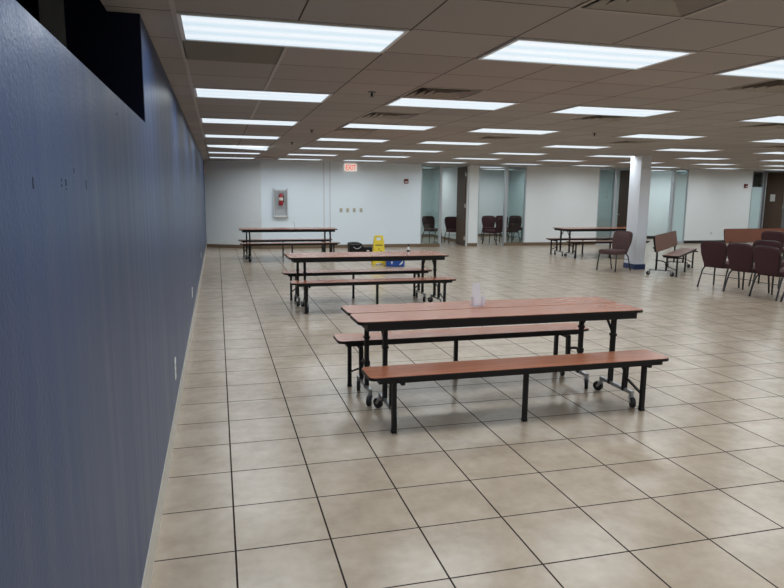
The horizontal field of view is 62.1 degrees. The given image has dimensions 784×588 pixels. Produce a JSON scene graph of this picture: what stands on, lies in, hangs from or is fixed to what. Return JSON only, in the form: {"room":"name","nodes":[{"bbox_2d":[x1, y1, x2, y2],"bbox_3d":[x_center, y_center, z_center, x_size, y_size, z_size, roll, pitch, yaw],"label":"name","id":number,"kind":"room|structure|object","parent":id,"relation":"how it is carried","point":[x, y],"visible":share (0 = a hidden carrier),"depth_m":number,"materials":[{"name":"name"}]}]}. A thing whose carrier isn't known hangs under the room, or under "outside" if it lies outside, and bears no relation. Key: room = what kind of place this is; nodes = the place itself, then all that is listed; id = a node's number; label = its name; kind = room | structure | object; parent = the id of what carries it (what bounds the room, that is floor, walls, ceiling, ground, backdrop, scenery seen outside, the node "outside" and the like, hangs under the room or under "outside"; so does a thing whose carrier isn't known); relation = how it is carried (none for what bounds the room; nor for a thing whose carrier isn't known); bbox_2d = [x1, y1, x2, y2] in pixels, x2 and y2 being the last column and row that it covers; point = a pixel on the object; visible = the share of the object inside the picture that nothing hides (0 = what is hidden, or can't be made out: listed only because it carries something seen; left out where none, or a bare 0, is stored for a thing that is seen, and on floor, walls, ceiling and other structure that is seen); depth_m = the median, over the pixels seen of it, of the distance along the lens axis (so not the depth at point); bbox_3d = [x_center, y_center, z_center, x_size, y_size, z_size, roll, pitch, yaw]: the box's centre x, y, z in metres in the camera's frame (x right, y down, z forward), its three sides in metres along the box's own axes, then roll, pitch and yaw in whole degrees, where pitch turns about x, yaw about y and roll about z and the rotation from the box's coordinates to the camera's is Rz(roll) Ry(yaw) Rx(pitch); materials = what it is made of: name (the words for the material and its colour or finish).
{"room":"eatery","nodes":[
{"label":"eatery","id":0,"kind":"room"},
{"bbox_2d":[16,0,39,22],"bbox_3d":[-2.155,0.211,-1.595,4.008,3.500,14.000,-2,9,-15],"label":"wall","id":1,"kind":"structure","parent":0,"point":[31,6],"depth_m":3.22,"materials":[{"name":"black"}]},
{"bbox_2d":[38,0,66,47],"bbox_3d":[-1.669,-0.510,3.340,0.112,3.400,0.112,-2,9,-15],"label":"wall","id":2,"kind":"structure","parent":0,"point":[51,12],"depth_m":3.16,"materials":[{"name":"grey"}]},
{"bbox_2d":[0,0,206,587],"bbox_3d":[-2.224,-0.578,6.330,0.346,2.596,29.400,-2,9,-15],"label":"wall","id":3,"kind":"structure","parent":0,"point":[103,240],"depth_m":1.69,"materials":[{"name":"blue paint"}]},
{"bbox_2d":[141,243,206,587],"bbox_3d":[-1.974,0.679,6.221,0.005,0.150,28.680,-2,9,-15],"label":"baseboard","id":4,"kind":"structure","parent":3,"relation":"attached to","point":[146,581],"depth_m":3.81,"materials":[{"name":"beige plastic"}]},
{"bbox_2d":[64,0,144,121],"bbox_3d":[-1.425,-1.530,3.190,0.344,1.332,0.012,-2,9,-15],"label":"wall","id":5,"kind":"structure","parent":0,"point":[108,43],"depth_m":3.24,"materials":[{"name":"black paint"}]},
{"bbox_2d":[204,160,261,244],"bbox_3d":[-4.975,-2.695,19.618,2.313,2.596,0.113,3,9,14],"label":"wall","id":6,"kind":"structure","parent":0,"point":[232,187],"depth_m":19.49,"materials":[{"name":"beige paint"}]},
{"bbox_2d":[207,244,261,248],"bbox_3d":[-4.776,-1.440,19.684,1.852,0.100,0.048,3,9,14],"label":"baseboard","id":7,"kind":"structure","parent":6,"relation":"attached to","point":[208,245],"depth_m":19.71,"materials":[{"name":"brown plastic"}]},
{"bbox_2d":[260,160,420,244],"bbox_3d":[-1.496,-2.718,19.974,4.939,2.596,0.120,-2,9,-15],"label":"wall","id":8,"kind":"structure","parent":0,"point":[391,208],"depth_m":19.92,"materials":[{"name":"white paint"}]},
{"bbox_2d":[273,188,287,216],"bbox_3d":[-3.312,-2.723,19.368,0.430,0.860,0.098,-2,9,-15],"label":"fire extinguisher cabinet","id":9,"kind":"object","parent":8,"relation":"attached to","point":[278,210],"visible":1,"depth_m":19.40,"materials":[{"name":"silver metal"}]},
{"bbox_2d":[279,191,283,204],"bbox_3d":[-3.296,-2.850,19.314,0.131,0.429,0.139,9,12,44],"label":"fire extinguisher","id":10,"kind":"object","parent":9,"relation":"hanging from","point":[281,196],"visible":1,"depth_m":19.28,"materials":[{"name":"red metal"}]},
{"bbox_2d":[344,164,356,170],"bbox_3d":[-1.259,-3.841,19.764,0.380,0.225,0.057,-2,9,-15],"label":"exit sign","id":11,"kind":"object","parent":8,"relation":"attached to","point":[347,167],"visible":1,"depth_m":19.74,"materials":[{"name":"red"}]},
{"bbox_2d":[262,243,439,248],"bbox_3d":[-1.172,-1.484,20.185,5.598,0.100,0.020,-2,9,-15],"label":"baseboard","id":12,"kind":"structure","parent":8,"relation":"attached to","point":[436,244],"depth_m":20.09,"materials":[{"name":"brown plastic"}]},
{"bbox_2d":[420,164,440,243],"bbox_3d":[1.211,-2.803,20.680,0.659,2.596,0.100,-2,9,-15],"label":"window","id":13,"kind":"structure","parent":8,"relation":"in","point":[439,165],"depth_m":20.64,"materials":[{"name":"silver metal"}]},
{"bbox_2d":[421,233,507,241],"bbox_3d":[1.981,-1.959,23.395,6.800,0.100,4.370,-2,9,-15],"label":"baseboard","id":14,"kind":"structure","parent":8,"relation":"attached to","point":[427,235],"depth_m":25.40,"materials":[{"name":"brown plastic"}]},
{"bbox_2d":[100,0,783,173],"bbox_3d":[9.889,-2.727,12.184,26.495,0.060,35.000,-2,9,-15],"label":"ceiling","id":15,"kind":"structure","parent":0,"point":[445,40],"depth_m":5.20,"materials":[{"name":"tile"}]},
{"bbox_2d":[168,0,204,138],"bbox_3d":[-1.833,-1.838,6.024,0.024,0.004,11.000,-2,9,-15],"label":"trim","id":16,"kind":"structure","parent":15,"relation":"attached to","point":[171,2],"depth_m":4.17,"materials":[{"name":"grey metal"}]},
{"bbox_2d":[209,157,254,158],"bbox_3d":[-4.324,-3.682,17.614,1.200,0.010,0.600,-2,9,-15],"label":"recessed light","id":17,"kind":"object","parent":15,"relation":"in","point":[209,157],"visible":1,"depth_m":17.49,"materials":[{"name":"white plastic"}]},
{"bbox_2d":[182,40,284,64],"bbox_3d":[-1.012,-1.535,4.147,0.598,0.004,0.598,-2,9,-15],"label":"ceiling panel","id":18,"kind":"object","parent":15,"relation":"attached to","point":[194,50],"visible":1,"depth_m":4.13,"materials":[{"name":"grey"}]},
{"bbox_2d":[208,151,260,153],"bbox_3d":[-3.697,-3.310,15.286,1.200,0.010,0.600,-2,9,-15],"label":"recessed light","id":19,"kind":"object","parent":15,"relation":"in","point":[208,151],"visible":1,"depth_m":15.17,"materials":[{"name":"white plastic"}]},
{"bbox_2d":[206,144,268,149],"bbox_3d":[-3.070,-2.915,12.961,1.200,0.056,0.600,-2,9,-15],"label":"ceiling light","id":20,"kind":"object","parent":15,"relation":"attached to","point":[207,145],"visible":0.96,"depth_m":12.85,"materials":[{"name":"white plastic"}]},
{"bbox_2d":[204,134,280,139],"bbox_3d":[-2.442,-2.566,10.629,1.200,0.010,0.600,-2,9,-15],"label":"recessed light","id":21,"kind":"object","parent":15,"relation":"in","point":[205,135],"visible":0.97,"depth_m":10.59,"materials":[{"name":"white plastic"}]},
{"bbox_2d":[200,117,299,125],"bbox_3d":[-1.815,-2.193,8.300,1.200,0.010,0.600,-2,9,-15],"label":"recessed light","id":22,"kind":"object","parent":15,"relation":"in","point":[203,119],"visible":1,"depth_m":8.27,"materials":[{"name":"white plastic"}]},
{"bbox_2d":[193,87,332,102],"bbox_3d":[-1.188,-1.821,5.972,1.200,0.010,0.600,-2,9,-15],"label":"recessed light","id":23,"kind":"object","parent":15,"relation":"in","point":[201,92],"visible":1,"depth_m":5.94,"materials":[{"name":"white plastic"}]},
{"bbox_2d":[250,47,287,118],"bbox_3d":[-1.188,-1.824,5.971,0.024,0.004,4.250,-2,9,-15],"label":"trim","id":24,"kind":"structure","parent":15,"relation":"attached to","point":[285,48],"depth_m":4.94,"materials":[{"name":"grey metal"}]},
{"bbox_2d":[176,12,409,52],"bbox_3d":[-0.560,-1.449,3.643,1.200,0.010,0.600,-2,9,-15],"label":"recessed light","id":25,"kind":"object","parent":15,"relation":"in","point":[201,27],"visible":1,"depth_m":3.60,"materials":[{"name":"white plastic"}]},
{"bbox_2d":[277,158,322,159],"bbox_3d":[-2.556,-3.739,18.081,1.200,0.010,0.600,-2,9,-15],"label":"recessed light","id":26,"kind":"object","parent":15,"relation":"in","point":[278,158],"visible":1,"depth_m":18.12,"materials":[{"name":"white plastic"}]},
{"bbox_2d":[286,153,337,155],"bbox_3d":[-1.929,-3.367,15.753,1.200,0.010,0.600,-2,9,-15],"label":"recessed light","id":27,"kind":"object","parent":15,"relation":"in","point":[288,153],"visible":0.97,"depth_m":15.65,"materials":[{"name":"white plastic"}]},
{"bbox_2d":[298,147,359,150],"bbox_3d":[-1.301,-2.994,13.425,1.200,0.010,0.600,-2,9,-15],"label":"recessed light","id":28,"kind":"object","parent":15,"relation":"in","point":[315,148],"visible":1,"depth_m":13.37,"materials":[{"name":"white plastic"}]},
{"bbox_2d":[315,137,390,142],"bbox_3d":[-0.674,-2.622,11.096,1.200,0.010,0.600,-2,9,-15],"label":"recessed light","id":29,"kind":"object","parent":15,"relation":"in","point":[320,138],"visible":1,"depth_m":11.04,"materials":[{"name":"white plastic"}]},
{"bbox_2d":[333,127,380,131],"bbox_3d":[-0.497,-2.402,9.261,0.606,0.140,0.606,-2,9,-15],"label":"ceiling vent","id":30,"kind":"object","parent":15,"relation":"in","point":[339,128],"visible":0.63,"depth_m":9.37,"materials":[{"name":"black"}]},
{"bbox_2d":[342,160,385,161],"bbox_3d":[-0.787,-3.796,18.549,1.200,0.010,0.600,-2,9,-15],"label":"recessed light","id":31,"kind":"object","parent":15,"relation":"in","point":[342,160],"visible":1,"depth_m":18.44,"materials":[{"name":"white"}]},
{"bbox_2d":[359,155,411,157],"bbox_3d":[-0.160,-3.423,16.220,1.200,0.010,0.600,-2,9,-15],"label":"recessed light","id":32,"kind":"object","parent":15,"relation":"in","point":[363,155],"visible":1,"depth_m":16.19,"materials":[{"name":"white plastic"}]},
{"bbox_2d":[341,123,437,130],"bbox_3d":[-0.046,-2.250,8.768,1.200,0.010,0.600,-2,9,-15],"label":"recessed light","id":33,"kind":"object","parent":15,"relation":"in","point":[348,125],"visible":1,"depth_m":8.73,"materials":[{"name":"white plastic"}]},
{"bbox_2d":[359,112,421,119],"bbox_3d":[-0.027,-2.123,7.515,0.606,0.140,0.606,-2,9,-15],"label":"ceiling vent","id":34,"kind":"object","parent":15,"relation":"in","point":[377,115],"visible":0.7,"depth_m":7.58,"materials":[{"name":"black"}]},
{"bbox_2d":[384,149,442,152],"bbox_3d":[0.467,-3.051,13.892,1.200,0.010,0.600,-2,9,-15],"label":"recessed light","id":35,"kind":"object","parent":15,"relation":"in","point":[392,150],"visible":0.99,"depth_m":13.79,"materials":[{"name":"white plastic"}]},
{"bbox_2d":[400,86,486,99],"bbox_3d":[0.444,-1.844,5.768,0.606,0.140,0.606,-2,9,-15],"label":"ceiling vent","id":36,"kind":"object","parent":15,"relation":"in","point":[424,92],"visible":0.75,"depth_m":5.83,"materials":[{"name":"black"}]},
{"bbox_2d":[384,97,519,110],"bbox_3d":[0.581,-1.877,6.439,1.200,0.010,0.600,-2,9,-15],"label":"recessed light","id":37,"kind":"object","parent":15,"relation":"in","point":[401,101],"visible":1,"depth_m":6.42,"materials":[{"name":"white plastic"}]},
{"bbox_2d":[416,141,489,144],"bbox_3d":[1.095,-2.679,11.563,1.200,0.010,0.600,-2,9,-15],"label":"recessed light","id":38,"kind":"object","parent":15,"relation":"in","point":[423,142],"visible":1,"depth_m":11.57,"materials":[{"name":"white plastic"}]},
{"bbox_2d":[451,157,502,159],"bbox_3d":[2.198,-3.499,16.843,1.200,0.010,0.600,-2,9,-15],"label":"recessed light","id":39,"kind":"object","parent":15,"relation":"in","point":[459,157],"visible":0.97,"depth_m":16.77,"materials":[{"name":"white plastic"}]},
{"bbox_2d":[476,136,523,139],"bbox_3d":[1.704,-2.571,10.466,0.606,0.140,0.606,-2,9,-15],"label":"ceiling vent","id":40,"kind":"object","parent":15,"relation":"in","point":[486,137],"visible":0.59,"depth_m":10.51,"materials":[{"name":"black metal"}]},
{"bbox_2d":[466,128,561,134],"bbox_3d":[1.722,-2.306,9.235,1.200,0.010,0.600,-2,9,-15],"label":"recessed light","id":41,"kind":"object","parent":15,"relation":"in","point":[479,130],"visible":1,"depth_m":9.21,"materials":[{"name":"white plastic"}]},
{"bbox_2d":[489,152,549,154],"bbox_3d":[2.825,-3.126,14.515,1.200,0.010,0.600,-2,9,-15],"label":"recessed light","id":42,"kind":"object","parent":15,"relation":"in","point":[508,153],"visible":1,"depth_m":14.45,"materials":[{"name":"white plastic"}]},
{"bbox_2d":[537,160,586,161],"bbox_3d":[4.556,-3.574,17.467,1.200,0.010,0.600,-2,9,-15],"label":"recessed light","id":43,"kind":"object","parent":15,"relation":"in","point":[537,160],"visible":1,"depth_m":17.37,"materials":[{"name":"white plastic"}]},
{"bbox_2d":[541,145,613,148],"bbox_3d":[3.452,-2.754,12.187,1.200,0.010,0.600,-2,9,-15],"label":"recessed light","id":44,"kind":"object","parent":15,"relation":"in","point":[550,146],"visible":1,"depth_m":12.14,"materials":[{"name":"white plastic"}]},
{"bbox_2d":[477,37,696,69],"bbox_3d":[1.208,-1.505,4.111,1.200,0.010,0.600,-2,9,-15],"label":"recessed light","id":45,"kind":"object","parent":15,"relation":"in","point":[523,50],"visible":1,"depth_m":4.07,"materials":[{"name":"white plastic"}]},
{"bbox_2d":[571,115,640,121],"bbox_3d":[2.488,-2.106,7.556,0.606,0.140,0.606,-2,9,-15],"label":"ceiling vent","id":46,"kind":"object","parent":15,"relation":"in","point":[601,118],"visible":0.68,"depth_m":7.61,"materials":[{"name":"black"}]},
{"bbox_2d":[586,155,630,157],"bbox_3d":[5.183,-3.202,15.138,1.200,0.010,0.600,-2,9,-15],"label":"recessed light","id":47,"kind":"object","parent":15,"relation":"in","point":[624,156],"visible":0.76,"depth_m":15.20,"materials":[{"name":"white plastic"}]},
{"bbox_2d":[549,105,680,116],"bbox_3d":[2.349,-1.934,6.907,1.200,0.010,0.600,-2,9,-15],"label":"recessed light","id":48,"kind":"object","parent":15,"relation":"in","point":[579,109],"visible":1,"depth_m":6.88,"materials":[{"name":"white plastic"}]},
{"bbox_2d":[608,141,651,143],"bbox_3d":[4.061,-2.646,11.089,0.606,0.140,0.606,-2,9,-15],"label":"ceiling vent","id":49,"kind":"object","parent":15,"relation":"in","point":[618,142],"visible":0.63,"depth_m":11.09,"materials":[{"name":"black metal"}]},
{"bbox_2d":[573,0,731,18],"bbox_3d":[1.228,-1.379,2.858,0.606,0.140,0.606,-2,9,-15],"label":"ceiling vent","id":50,"kind":"object","parent":15,"relation":"in","point":[680,9],"visible":1,"depth_m":3.06,"materials":[{"name":"black"}]},
{"bbox_2d":[616,133,708,139],"bbox_3d":[4.080,-2.382,9.858,1.200,0.010,0.600,-2,9,-15],"label":"recessed light","id":51,"kind":"object","parent":15,"relation":"in","point":[639,135],"visible":1,"depth_m":9.83,"materials":[{"name":"white plastic"}]},
{"bbox_2d":[652,148,720,151],"bbox_3d":[5.810,-2.829,12.810,1.200,0.010,0.600,-2,9,-15],"label":"recessed light","id":52,"kind":"object","parent":15,"relation":"in","point":[667,149],"visible":0.97,"depth_m":12.83,"materials":[{"name":"white plastic"}]},
{"bbox_2d":[674,157,733,159],"bbox_3d":[7.541,-3.277,15.761,1.200,0.010,0.600,-2,9,-15],"label":"recessed light","id":53,"kind":"object","parent":15,"relation":"in","point":[702,158],"visible":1,"depth_m":15.72,"materials":[{"name":"white plastic"}]},
{"bbox_2d":[690,163,739,164],"bbox_3d":[9.271,-3.725,18.713,1.200,0.010,0.600,-2,9,-15],"label":"recessed light","id":54,"kind":"object","parent":15,"relation":"in","point":[701,163],"visible":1,"depth_m":18.76,"materials":[{"name":"white"}]},
{"bbox_2d":[713,57,783,79],"bbox_3d":[2.977,-1.562,4.578,1.200,0.010,0.600,-2,9,-15],"label":"recessed light","id":55,"kind":"object","parent":15,"relation":"in","point":[771,69],"visible":1,"depth_m":4.58,"materials":[{"name":"white plastic"}]},
{"bbox_2d":[720,79,783,93],"bbox_3d":[3.115,-1.733,5.227,0.606,0.140,0.606,-2,9,-15],"label":"ceiling vent","id":56,"kind":"object","parent":15,"relation":"in","point":[775,86],"visible":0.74,"depth_m":5.34,"materials":[{"name":"black"}]},
{"bbox_2d":[736,115,783,122],"bbox_3d":[4.707,-2.010,7.530,1.200,0.010,0.600,-2,9,-15],"label":"recessed light","id":57,"kind":"object","parent":15,"relation":"in","point":[775,118],"visible":1,"depth_m":7.50,"materials":[{"name":"white plastic"}]},
{"bbox_2d":[743,123,783,128],"bbox_3d":[4.846,-2.181,8.179,0.606,0.140,0.606,-2,9,-15],"label":"ceiling vent","id":58,"kind":"object","parent":15,"relation":"in","point":[769,125],"visible":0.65,"depth_m":8.27,"materials":[{"name":"black"}]},
{"bbox_2d":[747,138,783,142],"bbox_3d":[6.438,-2.457,10.482,1.200,0.010,0.600,-2,9,-15],"label":"recessed light","id":59,"kind":"object","parent":15,"relation":"in","point":[776,140],"visible":1,"depth_m":10.53,"materials":[{"name":"white plastic"}]},
{"bbox_2d":[754,146,783,148],"bbox_3d":[7.009,-2.740,11.868,0.606,0.140,0.606,-2,9,-15],"label":"ceiling vent","id":60,"kind":"object","parent":15,"relation":"in","point":[766,147],"visible":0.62,"depth_m":11.94,"materials":[{"name":"black metal"}]},
{"bbox_2d":[754,151,783,153],"bbox_3d":[8.168,-2.905,13.433,1.200,0.010,0.600,-2,9,-15],"label":"recessed light","id":61,"kind":"object","parent":15,"relation":"in","point":[774,152],"visible":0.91,"depth_m":13.37,"materials":[{"name":"white"}]},
{"bbox_2d":[432,166,466,238],"bbox_3d":[2.177,-3.197,23.245,0.100,2.596,4.380,-2,9,-15],"label":"wall","id":62,"kind":"structure","parent":0,"point":[449,175],"depth_m":23.79,"materials":[{"name":"paint"}]},
{"bbox_2d":[421,169,510,233],"bbox_3d":[6.733,-3.703,26.739,18.100,2.596,0.100,-2,9,-15],"label":"wall","id":63,"kind":"structure","parent":0,"point":[491,191],"depth_m":25.85,"materials":[{"name":"paint"}]},
{"bbox_2d":[150,236,783,587],"bbox_3d":[7.929,-0.012,12.089,30.500,0.120,35.000,-2,9,-15],"label":"floor","id":64,"kind":"structure","parent":0,"point":[282,474],"depth_m":4.53,"materials":[{"name":"beige tile"}]},
{"bbox_2d":[238,227,339,261],"bbox_3d":[-2.647,-1.284,16.634,2.440,0.780,1.450,-2,9,-15],"label":"table","id":65,"kind":"object","parent":64,"relation":"on","point":[281,242],"visible":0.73,"depth_m":16.38,"materials":[{"name":"brown wood"}]},
{"bbox_2d":[348,242,362,251],"bbox_3d":[-1.045,-1.348,18.714,0.400,0.290,0.316,-3,10,-20],"label":"duffel bag","id":66,"kind":"object","parent":64,"relation":"on","point":[352,246],"visible":0.94,"depth_m":18.60,"materials":[{"name":"black fabric"}]},
{"bbox_2d":[282,251,455,313],"bbox_3d":[-0.398,-0.227,10.053,2.440,0.780,1.450,-2,9,-15],"label":"table","id":67,"kind":"object","parent":64,"relation":"on","point":[297,258],"visible":0.94,"depth_m":9.81,"materials":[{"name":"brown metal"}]},
{"bbox_2d":[371,235,385,264],"bbox_3d":[-0.320,-1.052,15.569,0.330,0.700,0.306,-1,9,-9],"label":"sign","id":68,"kind":"object","parent":64,"relation":"on","point":[378,245],"visible":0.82,"depth_m":15.49,"materials":[{"name":"yellow plastic"}]},
{"bbox_2d":[386,261,404,266],"bbox_3d":[0.071,-0.789,15.297,0.450,0.270,0.310,-1,9,-7],"label":"storage box","id":69,"kind":"object","parent":64,"relation":"on","point":[388,263],"visible":0.38,"depth_m":15.17,"materials":[{"name":"blue plastic"}]},
{"bbox_2d":[421,216,441,242],"bbox_3d":[1.386,-2.256,22.687,0.531,0.895,0.646,-4,10,-25],"label":"chair","id":70,"kind":"object","parent":64,"relation":"on","point":[428,222],"visible":0.95,"depth_m":22.80,"materials":[{"name":"brown fabric"}]},
{"bbox_2d":[444,217,455,243],"bbox_3d":[2.112,-2.199,22.368,0.531,0.895,0.646,-1,9,-12],"label":"chair","id":71,"kind":"object","parent":64,"relation":"on","point":[450,222],"visible":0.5,"depth_m":22.52,"materials":[{"name":"brown fabric"}]},
{"bbox_2d":[440,164,469,246],"bbox_3d":[1.901,-2.894,21.304,0.996,2.596,0.975,-2,9,-15],"label":"door frame","id":72,"kind":"structure","parent":64,"relation":"on","point":[462,171],"depth_m":21.25,"materials":[{"name":"brown wood"}]},
{"bbox_2d":[465,165,478,245],"bbox_3d":[2.595,-2.848,21.056,0.379,2.596,0.120,-2,9,-15],"label":"wall pier","id":73,"kind":"object","parent":64,"relation":"on","point":[472,221],"visible":0.79,"depth_m":21.00,"materials":[{"name":"white paint"}]},
{"bbox_2d":[477,165,507,245],"bbox_3d":[3.241,-2.869,21.226,0.985,2.596,0.130,-2,9,-15],"label":"door","id":74,"kind":"structure","parent":73,"relation":"attached to","point":[506,167],"depth_m":21.22,"materials":[{"name":"silver metal"}]},
{"bbox_2d":[481,216,496,240],"bbox_3d":[3.525,-2.381,23.610,0.531,0.895,0.646,1,9,0],"label":"chair","id":75,"kind":"object","parent":64,"relation":"on","point":[488,222],"visible":0.82,"depth_m":23.78,"materials":[{"name":"fabric"}]},
{"bbox_2d":[482,218,502,244],"bbox_3d":[3.429,-2.126,21.983,0.646,0.895,0.531,7,11,36],"label":"chair","id":76,"kind":"object","parent":64,"relation":"on","point":[499,225],"visible":0.82,"depth_m":21.77,"materials":[{"name":"brown fabric"}]},
{"bbox_2d":[333,296,668,433],"bbox_3d":[0.832,0.500,5.507,2.440,0.780,1.450,-2,9,-15],"label":"table","id":77,"kind":"object","parent":64,"relation":"on","point":[384,318],"visible":1,"depth_m":5.25,"materials":[{"name":"brown wood"}]},
{"bbox_2d":[495,216,512,240],"bbox_3d":[4.085,-2.407,23.810,0.531,0.895,0.646,-1,9,-10],"label":"chair","id":78,"kind":"object","parent":64,"relation":"on","point":[496,217],"visible":0.35,"depth_m":23.96,"materials":[{"name":"fabric"}]},
{"bbox_2d":[499,218,520,242],"bbox_3d":[4.080,-2.194,22.454,0.531,0.895,0.646,-3,10,-23],"label":"chair","id":79,"kind":"object","parent":64,"relation":"on","point":[514,224],"visible":0.86,"depth_m":22.19,"materials":[{"name":"brown fabric"}]},
{"bbox_2d":[508,216,521,240],"bbox_3d":[4.617,-2.424,23.950,0.531,0.895,0.646,-1,9,-10],"label":"chair","id":80,"kind":"object","parent":64,"relation":"on","point":[520,228],"visible":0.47,"depth_m":24.13,"materials":[{"name":"fabric"}]},
{"bbox_2d":[546,227,649,258],"bbox_3d":[5.756,-1.464,18.293,2.440,0.780,1.450,-2,9,-15],"label":"table","id":81,"kind":"object","parent":64,"relation":"on","point":[567,229],"visible":0.54,"depth_m":17.97,"materials":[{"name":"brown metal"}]},
{"bbox_2d":[596,231,632,271],"bbox_3d":[5.065,-0.981,14.803,0.646,0.895,0.531,-6,11,-35],"label":"chair","id":82,"kind":"object","parent":64,"relation":"on","point":[622,240],"visible":1,"depth_m":14.80,"materials":[{"name":"red fabric"}]},
{"bbox_2d":[612,168,629,236],"bbox_3d":[7.924,-3.087,22.896,0.898,2.596,0.975,-2,9,-15],"label":"door","id":83,"kind":"structure","parent":64,"relation":"on","point":[625,174],"depth_m":23.09,"materials":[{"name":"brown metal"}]},
{"bbox_2d":[623,155,651,269],"bbox_3d":[5.704,-1.887,15.131,0.284,2.596,0.444,-2,9,-15],"label":"column","id":84,"kind":"structure","parent":64,"relation":"on","point":[640,167],"depth_m":14.99,"materials":[{"name":"paint"}]},
{"bbox_2d":[646,231,697,276],"bbox_3d":[6.386,-0.944,14.758,0.713,0.862,2.440,6,11,33],"label":"bench","id":85,"kind":"object","parent":64,"relation":"on","point":[667,240],"visible":1,"depth_m":14.42,"materials":[{"name":"brown wood"}]},
{"bbox_2d":[697,240,739,287],"bbox_3d":[6.152,-0.564,12.222,0.646,0.895,0.531,-6,11,-34],"label":"chair","id":86,"kind":"object","parent":64,"relation":"on","point":[714,253],"visible":0.87,"depth_m":12.04,"materials":[{"name":"red fabric"}]},
{"bbox_2d":[723,243,769,295],"bbox_3d":[6.339,-0.465,11.600,0.646,0.895,0.531,-4,10,-29],"label":"chair","id":87,"kind":"object","parent":64,"relation":"on","point":[740,255],"visible":0.82,"depth_m":11.44,"materials":[{"name":"red fabric"}]},
{"bbox_2d":[724,228,783,257],"bbox_3d":[9.789,-1.278,17.090,2.440,0.862,0.713,-3,9,-19],"label":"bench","id":88,"kind":"object","parent":64,"relation":"on","point":[753,234],"visible":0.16,"depth_m":17.03,"materials":[{"name":"orange laminate"}]},
{"bbox_2d":[748,245,783,300],"bbox_3d":[6.509,-0.376,11.046,0.646,0.895,0.531,-3,10,-23],"label":"chair","id":89,"kind":"object","parent":64,"relation":"on","point":[767,259],"visible":1,"depth_m":10.89,"materials":[{"name":"red fabric"}]},
{"bbox_2d":[748,240,783,288],"bbox_3d":[7.216,-0.588,12.435,0.646,0.895,0.531,-8,13,-44],"label":"chair","id":90,"kind":"object","parent":64,"relation":"on","point":[777,244],"visible":0.28,"depth_m":12.17,"materials":[{"name":"red fabric"}]},
{"bbox_2d":[758,171,783,227],"bbox_3d":[14.025,-3.265,24.403,1.010,2.596,0.769,-2,9,-15],"label":"door","id":91,"kind":"structure","parent":64,"relation":"on","point":[772,212],"depth_m":24.33,"materials":[{"name":"brown wood"}]},
{"bbox_2d":[761,231,783,260],"bbox_3d":[9.162,-1.065,15.587,0.646,0.895,0.531,-8,13,-44],"label":"chair","id":92,"kind":"object","parent":64,"relation":"on","point":[766,235],"visible":0.4,"depth_m":15.31,"materials":[{"name":"red fabric"}]},
{"bbox_2d":[508,170,524,237],"bbox_3d":[5.328,-3.298,24.078,0.100,2.596,4.380,-2,9,-15],"label":"wall","id":93,"kind":"structure","parent":0,"point":[517,176],"depth_m":25.48,"materials":[{"name":"paint"}]},
{"bbox_2d":[524,166,599,241],"bbox_3d":[5.679,-2.947,21.871,2.670,2.596,0.120,-2,9,-15],"label":"wall","id":94,"kind":"structure","parent":0,"point":[555,196],"depth_m":21.77,"materials":[{"name":"white paint"}]},
{"bbox_2d":[505,166,526,242],"bbox_3d":[4.056,-2.893,21.431,0.695,2.596,0.100,-2,9,-15],"label":"window","id":95,"kind":"structure","parent":94,"relation":"in","point":[525,176],"depth_m":21.42,"materials":[{"name":"silver metal"}]},
{"bbox_2d":[504,242,594,245],"bbox_3d":[5.332,-1.692,21.905,3.400,0.100,0.020,-2,9,-15],"label":"baseboard","id":96,"kind":"structure","parent":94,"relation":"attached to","point":[522,243],"depth_m":21.76,"materials":[{"name":"brown plastic"}]},
{"bbox_2d":[595,168,616,244],"bbox_3d":[7.286,-2.997,22.285,0.650,2.596,0.100,-2,9,-15],"label":"window","id":97,"kind":"structure","parent":94,"relation":"in","point":[614,175],"depth_m":22.27,"materials":[{"name":"glass"}]},
{"bbox_2d":[596,169,629,237],"bbox_3d":[8.101,-3.386,24.811,0.100,2.596,4.380,-2,9,-15],"label":"wall","id":98,"kind":"structure","parent":0,"point":[606,176],"depth_m":24.60,"materials":[{"name":"paint"}]},
{"bbox_2d":[647,171,677,235],"bbox_3d":[9.664,-3.459,25.367,3.150,2.596,0.100,-2,9,-15],"label":"wall","id":99,"kind":"structure","parent":0,"point":[660,185],"depth_m":25.51,"materials":[{"name":"paint"}]},
{"bbox_2d":[684,169,752,240],"bbox_3d":[11.726,-3.140,23.469,2.714,2.596,0.120,-2,9,-15],"label":"wall","id":100,"kind":"structure","parent":0,"point":[717,200],"depth_m":23.37,"materials":[{"name":"white paint"}]},
{"bbox_2d":[671,169,689,242],"bbox_3d":[10.144,-3.088,23.041,0.566,2.596,0.100,-2,9,-15],"label":"window","id":101,"kind":"structure","parent":100,"relation":"in","point":[681,180],"depth_m":23.02,"materials":[{"name":"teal glass"}]},
{"bbox_2d":[684,240,746,242],"bbox_3d":[11.732,-1.897,23.596,2.714,0.100,0.020,-2,9,-15],"label":"baseboard","id":102,"kind":"structure","parent":100,"relation":"attached to","point":[693,241],"depth_m":23.40,"materials":[{"name":"black plastic"}]},
{"bbox_2d":[747,171,764,242],"bbox_3d":[13.291,-3.189,23.872,0.520,2.596,0.100,-2,9,-15],"label":"window","id":103,"kind":"structure","parent":100,"relation":"in","point":[756,192],"depth_m":23.85,"materials":[{"name":"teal glass"}]},
{"bbox_2d":[753,174,758,186],"bbox_3d":[13.499,-3.646,26.790,4.600,2.596,0.100,-2,9,-15],"label":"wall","id":104,"kind":"structure","parent":0,"point":[756,176],"depth_m":26.99,"materials":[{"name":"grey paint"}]},
{"bbox_3d":[8.684,-3.043,22.665,0.450,2.596,0.120,-2,9,-15],"label":"pier","id":105,"kind":"object","parent":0,"visible":0},
{"bbox_2d":[646,169,675,239],"bbox_3d":[9.374,-3.065,22.847,0.998,2.596,0.130,-2,9,-15],"label":"door","id":106,"kind":"structure","parent":105,"relation":"attached to","point":[673,170],"depth_m":22.88,"materials":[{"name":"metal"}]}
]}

